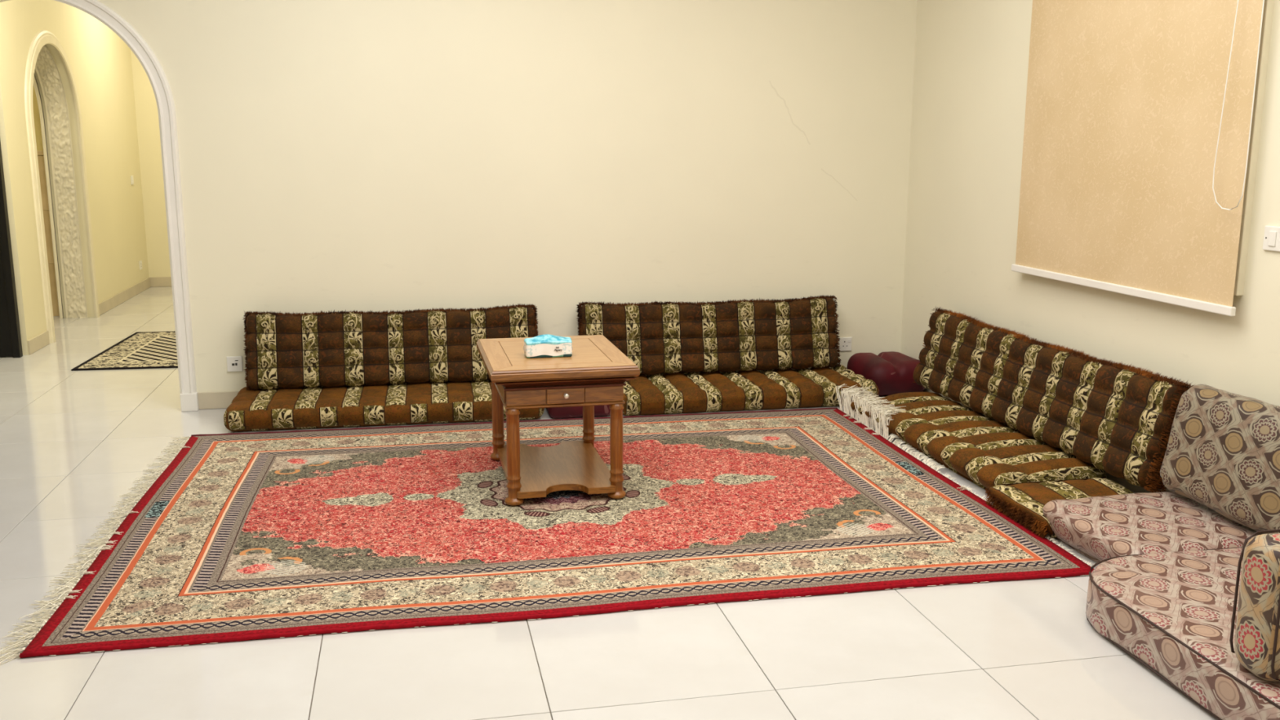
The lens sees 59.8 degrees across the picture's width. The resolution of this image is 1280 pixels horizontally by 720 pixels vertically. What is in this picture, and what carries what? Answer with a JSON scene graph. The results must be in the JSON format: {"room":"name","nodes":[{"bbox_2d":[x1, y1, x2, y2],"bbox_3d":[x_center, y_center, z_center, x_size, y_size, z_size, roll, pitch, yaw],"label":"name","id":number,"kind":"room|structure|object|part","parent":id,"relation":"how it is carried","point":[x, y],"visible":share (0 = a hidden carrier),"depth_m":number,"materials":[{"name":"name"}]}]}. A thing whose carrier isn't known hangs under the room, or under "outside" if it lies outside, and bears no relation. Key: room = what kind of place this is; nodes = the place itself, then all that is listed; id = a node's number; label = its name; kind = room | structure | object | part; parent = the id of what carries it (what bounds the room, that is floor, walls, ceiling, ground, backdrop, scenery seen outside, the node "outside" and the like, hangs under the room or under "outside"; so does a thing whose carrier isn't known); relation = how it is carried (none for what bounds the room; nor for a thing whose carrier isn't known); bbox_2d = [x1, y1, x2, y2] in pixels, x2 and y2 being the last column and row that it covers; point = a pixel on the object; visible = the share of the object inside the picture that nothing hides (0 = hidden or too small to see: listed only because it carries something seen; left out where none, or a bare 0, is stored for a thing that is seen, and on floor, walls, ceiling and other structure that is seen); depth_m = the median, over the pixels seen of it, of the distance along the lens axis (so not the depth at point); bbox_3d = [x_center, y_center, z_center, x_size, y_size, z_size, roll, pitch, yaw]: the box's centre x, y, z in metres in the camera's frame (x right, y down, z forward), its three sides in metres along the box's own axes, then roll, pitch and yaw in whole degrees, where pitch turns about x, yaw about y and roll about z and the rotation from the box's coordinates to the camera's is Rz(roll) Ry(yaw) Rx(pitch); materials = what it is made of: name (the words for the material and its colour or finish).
{"room":"living room","nodes":[
{"label":"living room","id":0,"kind":"room"},
{"bbox_2d":[32,86,59,315],"bbox_3d":[-5.660,-1.887,9.162,1.530,3.100,0.178,-2,11,-12],"label":"wall","id":1,"kind":"structure","parent":0,"point":[36,111],"depth_m":9.33,"materials":[{"name":"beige paint"}]},
{"bbox_2d":[0,0,149,355],"bbox_3d":[-4.781,-1.912,9.301,0.250,3.100,3.860,-2,11,-12],"label":"wall","id":2,"kind":"structure","parent":0,"point":[100,60],"depth_m":9.35,"materials":[{"name":"yellow paint"}]},
{"bbox_2d":[26,330,49,354],"bbox_3d":[-4.309,-0.127,7.973,0.012,0.099,0.440,-2,11,-12],"label":"baseboard","id":3,"kind":"structure","parent":2,"relation":"attached to","point":[35,344],"depth_m":7.95,"materials":[{"name":"beige tile"}]},
{"bbox_2d":[33,74,63,318],"bbox_3d":[-4.756,-1.362,8.591,0.026,2.290,1.380,-2,11,-12],"label":"trim","id":4,"kind":"structure","parent":2,"relation":"attached to","point":[35,83],"depth_m":9.20,"materials":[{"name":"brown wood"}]},
{"bbox_2d":[35,44,88,318],"bbox_3d":[-4.636,-1.332,8.622,0.170,2.219,1.238,-2,11,-12],"label":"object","id":5,"kind":"structure","parent":2,"relation":"attached to","point":[46,67],"depth_m":9.21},
{"bbox_2d":[24,30,99,343],"bbox_3d":[-4.486,-1.372,8.646,0.026,2.290,1.380,-2,11,-12],"label":"trim","id":6,"kind":"structure","parent":2,"relation":"attached to","point":[42,37],"depth_m":8.16,"materials":[{"name":"white paint"}]},
{"bbox_2d":[98,277,151,315],"bbox_3d":[-4.842,-0.614,10.487,0.012,0.099,2.012,-2,11,-12],"label":"baseboard","id":7,"kind":"structure","parent":2,"relation":"attached to","point":[113,301],"depth_m":10.36,"materials":[{"name":"beige tile"}]},
{"bbox_2d":[130,175,133,184],"bbox_3d":[-4.964,-1.760,10.883,0.014,0.086,0.080,-2,11,-12],"label":"light switch","id":8,"kind":"object","parent":2,"relation":"attached to","point":[131,176],"visible":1,"depth_m":10.86,"materials":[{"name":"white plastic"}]},
{"bbox_2d":[138,260,142,270],"bbox_3d":[-4.979,-0.946,11.100,0.013,0.086,0.080,-2,11,-12],"label":"wall socket","id":9,"kind":"object","parent":2,"relation":"attached to","point":[140,261],"visible":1,"depth_m":11.08,"materials":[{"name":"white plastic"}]},
{"bbox_2d":[130,49,170,277],"bbox_3d":[-5.053,-2.295,11.281,3.600,3.100,0.200,-2,11,-12],"label":"wall","id":10,"kind":"structure","parent":0,"point":[145,104],"depth_m":11.28,"materials":[{"name":"yellow paint"}]},
{"bbox_2d":[150,276,171,286],"bbox_3d":[-4.237,-0.833,11.627,1.669,0.099,0.012,-2,11,-12],"label":"baseboard","id":11,"kind":"structure","parent":10,"relation":"attached to","point":[157,281],"depth_m":11.48,"materials":[{"name":"beige tile"}]},
{"bbox_2d":[0,0,917,392],"bbox_3d":[-1.903,-1.284,6.090,7.610,3.100,0.160,-2,11,-12],"label":"wall","id":12,"kind":"structure","parent":0,"point":[553,156],"depth_m":6.31,"materials":[{"name":"beige paint"}]},
{"bbox_2d":[54,0,199,411],"bbox_3d":[-3.110,-0.807,5.818,1.361,2.262,0.048,-2,11,-12],"label":"trim","id":13,"kind":"structure","parent":12,"relation":"attached to","point":[153,69],"depth_m":5.92,"materials":[{"name":"white paint"}]},
{"bbox_2d":[226,355,243,372],"bbox_3d":[-2.251,0.022,6.180,0.082,0.086,0.011,-2,11,-12],"label":"wall socket","id":14,"kind":"object","parent":12,"relation":"attached to","point":[234,363],"visible":1,"depth_m":6.17,"materials":[{"name":"white plastic"}]},
{"bbox_2d":[197,366,847,409],"bbox_3d":[-0.413,0.152,6.594,4.167,0.094,0.012,-2,11,-12],"label":"baseboard","id":15,"kind":"structure","parent":12,"relation":"attached to","point":[210,400],"depth_m":6.19,"materials":[{"name":"beige tile"}]},
{"bbox_2d":[839,337,852,351],"bbox_3d":[1.275,-0.098,6.903,0.082,0.086,0.013,-2,11,-12],"label":"wall socket","id":16,"kind":"object","parent":12,"relation":"attached to","point":[845,343],"visible":0.88,"depth_m":6.90,"materials":[{"name":"white plastic"}]},
{"bbox_2d":[0,286,1217,719],"bbox_3d":[-1.837,0.345,5.992,7.984,0.060,13.339,-2,11,-12],"label":"floor","id":17,"kind":"structure","parent":0,"point":[73,442],"depth_m":3.24,"materials":[{"name":"tile"}]},
{"bbox_2d":[71,331,177,370],"bbox_3d":[-3.219,-0.090,8.040,1.200,0.008,1.490,-2,11,-9],"label":"mat","id":18,"kind":"object","parent":17,"relation":"on","point":[148,349],"visible":0.49,"depth_m":7.74,"materials":[{"name":"beige fabric"}]},
{"bbox_2d":[223,379,544,431],"bbox_3d":[-1.362,0.230,6.048,1.647,0.144,0.575,-2,11,-10],"label":"floor cushion","id":19,"kind":"object","parent":17,"relation":"on","point":[447,402],"visible":0.77,"depth_m":5.83,"materials":[{"name":"brown fabric"}]},
{"bbox_2d":[241,302,538,390],"bbox_3d":[-1.364,-0.080,6.206,1.616,0.441,0.219,-2,11,-12],"label":"cushion","id":20,"kind":"object","parent":19,"relation":"on","point":[334,348],"visible":0.93,"depth_m":6.13,"materials":[{"name":"brown fabric"}]},
{"bbox_2d":[0,383,1093,664],"bbox_3d":[-0.312,0.488,4.717,3.707,0.152,2.584,-2,11,-12],"label":"rug","id":21,"kind":"object","parent":17,"relation":"on","point":[238,536],"visible":0.93,"depth_m":4.19,"materials":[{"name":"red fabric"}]},
{"bbox_2d":[475,334,639,506],"bbox_3d":[-0.377,0.238,4.851,0.599,0.563,0.800,-2,11,-12],"label":"side table","id":22,"kind":"object","parent":21,"relation":"on","point":[597,372],"visible":1,"depth_m":4.56,"materials":[{"name":"brown wood"}]},
{"bbox_3d":[-0.657,0.264,5.146,0.079,0.400,0.082,-2,11,-12],"label":"leg","id":23,"kind":"part","parent":22,"relation":"part of","materials":[{"name":"brown wood"}]},
{"bbox_3d":[-0.609,0.087,4.770,0.006,0.062,0.600,-2,11,-12],"label":"panel","id":24,"kind":"part","parent":22,"relation":"part of","materials":[{"name":"brown wood"}]},
{"bbox_3d":[-0.511,0.389,4.498,0.079,0.400,0.082,-2,11,-12],"label":"leg","id":25,"kind":"part","parent":22,"relation":"part of","materials":[{"name":"brown wood"}]},
{"bbox_3d":[-0.454,0.150,4.447,0.158,0.062,0.005,-2,11,-12],"label":"apron panel","id":26,"kind":"part","parent":22,"relation":"part of","materials":[{"name":"brown wood"}]},
{"bbox_2d":[523,333,573,358],"bbox_3d":[-0.388,-0.063,4.688,0.206,0.093,0.109,-2,11,-12],"label":"pack","id":27,"kind":"object","parent":22,"relation":"on","point":[547,345],"visible":1,"depth_m":4.64},
{"bbox_3d":[-0.376,-0.036,4.798,0.408,0.003,0.573,-2,11,-12],"label":"panel","id":28,"kind":"part","parent":22,"relation":"part of","materials":[{"name":"brown wood"}]},
{"bbox_2d":[497,440,616,498],"bbox_3d":[-0.377,0.471,4.896,0.440,0.025,0.744,-2,11,-12],"label":"shelf","id":29,"kind":"object","parent":22,"relation":"attached to","point":[576,465],"depth_m":4.80,"materials":[{"name":"brown wood"}]},
{"bbox_3d":[-0.299,0.145,4.478,0.154,0.062,0.010,-2,11,-12],"label":"drawer","id":30,"kind":"part","parent":22,"relation":"part of","materials":[{"name":"brown wood"}]},
{"bbox_3d":[-0.376,0.029,4.811,0.564,0.035,0.800,-2,11,-12],"label":"cove moulding","id":31,"kind":"part","parent":22,"relation":"part of","materials":[{"name":"brown wood"}]},
{"bbox_3d":[-0.295,0.145,4.459,0.022,0.024,0.026,-2,11,-12],"label":"knob","id":32,"kind":"part","parent":22,"relation":"part of","materials":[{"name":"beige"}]},
{"bbox_3d":[-0.242,0.247,5.236,0.079,0.400,0.082,-2,11,-12],"label":"leg","id":33,"kind":"part","parent":22,"relation":"part of","materials":[{"name":"brown wood"}]},
{"bbox_3d":[-0.145,0.138,4.514,0.158,0.062,0.005,-2,11,-12],"label":"apron panel","id":34,"kind":"part","parent":22,"relation":"part of","materials":[{"name":"brown wood"}]},
{"bbox_3d":[-0.096,0.373,4.588,0.079,0.400,0.082,-2,11,-12],"label":"leg","id":35,"kind":"part","parent":22,"relation":"part of","materials":[{"name":"brown wood"}]},
{"bbox_2d":[546,404,610,418],"bbox_3d":[-0.363,0.220,6.225,0.348,0.105,0.503,-2,11,-12],"label":"mattress","id":36,"kind":"object","parent":17,"relation":"on","point":[601,410],"visible":0.2,"depth_m":5.98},
{"bbox_2d":[622,364,879,415],"bbox_3d":[0.576,0.163,6.422,1.505,0.144,0.599,-2,11,-11],"label":"floor cushion","id":37,"kind":"object","parent":17,"relation":"on","point":[776,388],"visible":0.8,"depth_m":6.21,"materials":[{"name":"brown fabric"}]},
{"bbox_2d":[575,294,841,374],"bbox_3d":[0.420,-0.146,6.573,1.597,0.448,0.221,-2,11,-12],"label":"cushion","id":38,"kind":"object","parent":37,"relation":"on","point":[669,337],"visible":0.89,"depth_m":6.52,"materials":[{"name":"brown fabric"}]},
{"bbox_2d":[847,351,924,395],"bbox_3d":[1.489,0.080,6.705,0.391,0.211,0.454,-2,11,-12],"label":"cushion","id":39,"kind":"object","parent":17,"relation":"on","point":[892,372],"visible":0.68,"depth_m":6.52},
{"bbox_2d":[850,391,1106,489],"bbox_3d":[1.562,0.372,5.382,0.557,0.133,1.533,-2,11,-13],"label":"floor cushion","id":40,"kind":"object","parent":17,"relation":"on","point":[988,453],"visible":0.83,"depth_m":5.09,"materials":[{"name":"brown fabric"}]},
{"bbox_2d":[912,306,1195,493],"bbox_3d":[1.855,0.107,5.300,0.240,0.467,2.102,-2,11,-12],"label":"cushion","id":41,"kind":"object","parent":40,"relation":"on","point":[1117,419],"visible":0.95,"depth_m":4.96,"materials":[{"name":"brown fabric"}]},
{"bbox_2d":[984,477,1133,538],"bbox_3d":[1.725,0.578,4.401,0.577,0.108,0.459,-2,11,-12],"label":"floor cushion","id":42,"kind":"object","parent":17,"relation":"on","point":[1026,502],"visible":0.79,"depth_m":4.42,"materials":[{"name":"brown fabric"}]},
{"bbox_2d":[1042,492,1263,564],"bbox_3d":[1.885,0.632,3.992,0.663,0.164,0.613,-2,11,-12],"label":"floor cushion","id":43,"kind":"object","parent":17,"relation":"on","point":[1099,528],"visible":0.57,"depth_m":3.93,"materials":[{"name":"fabric"}]},
{"bbox_2d":[1160,384,1279,533],"bbox_3d":[2.184,0.410,3.596,0.211,0.426,1.354,-2,11,-12],"label":"cushion","id":44,"kind":"object","parent":43,"relation":"on","point":[1222,454],"visible":0.98,"depth_m":3.89,"materials":[{"name":"beige fabric"}]},
{"bbox_2d":[1085,546,1279,719],"bbox_3d":[1.921,0.810,3.052,0.973,0.167,1.291,-2,11,-10],"label":"floor cushion","id":45,"kind":"object","parent":17,"relation":"on","point":[1171,612],"visible":0.82,"depth_m":3.17,"materials":[{"name":"fabric"}]},
{"bbox_2d":[1229,528,1279,681],"bbox_3d":[1.899,0.602,2.806,0.804,0.366,0.166,-2,11,-10],"label":"cushion","id":46,"kind":"object","parent":45,"relation":"on","point":[1257,633],"visible":1,"depth_m":2.72,"materials":[{"name":"beige fabric"}]},
{"bbox_2d":[923,387,1173,493],"bbox_3d":[2.342,0.724,3.674,0.012,0.094,6.937,-2,11,-12],"label":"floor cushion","id":47,"kind":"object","parent":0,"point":[1124,482],"depth_m":4.81,"materials":[{"name":"brown fabric"}]},
{"bbox_2d":[900,0,1279,405],"bbox_3d":[2.454,-0.751,3.392,0.200,3.100,7.000,-2,11,-12],"label":"wall","id":48,"kind":"structure","parent":0,"point":[971,57],"depth_m":5.70,"materials":[{"name":"beige paint"}]},
{"bbox_2d":[1011,0,1264,316],"bbox_3d":[2.031,-1.109,4.664,0.082,1.642,1.600,-2,11,-12],"label":"roller blind","id":49,"kind":"object","parent":48,"relation":"attached to","point":[1138,119],"visible":1,"depth_m":4.56,"materials":[{"name":"beige fabric"}]},
{"bbox_3d":[2.138,-1.130,3.945,0.004,1.187,0.166,-2,11,-12],"label":"blind cord","id":50,"kind":"part","parent":49,"relation":"part of","materials":[{"name":"white plastic"}]},
{"bbox_2d":[1233,0,1274,295],"bbox_3d":[2.076,-1.097,4.704,0.068,1.460,1.535,-2,11,-12],"label":"window","id":51,"kind":"structure","parent":48,"relation":"in","point":[1268,5],"depth_m":4.00,"materials":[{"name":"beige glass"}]},
{"bbox_2d":[1262,225,1279,251],"bbox_3d":[2.244,-0.430,3.941,0.014,0.086,0.090,-2,11,-12],"label":"light switch","id":52,"kind":"object","parent":48,"relation":"attached to","point":[1272,233],"visible":1,"depth_m":3.94,"materials":[{"name":"white plastic"}]},
{"bbox_3d":[-5.132,-1.521,7.273,1.780,3.100,0.039,-2,11,-12],"label":"wall","id":53,"kind":"structure","parent":0,"visible":0},
{"bbox_2d":[0,140,22,357],"bbox_3d":[-4.742,-1.035,7.371,0.968,2.110,0.112,-2,11,-12],"label":"door","id":54,"kind":"structure","parent":53,"relation":"in","point":[11,345],"depth_m":7.58,"materials":[{"name":"black paint"}]}
]}

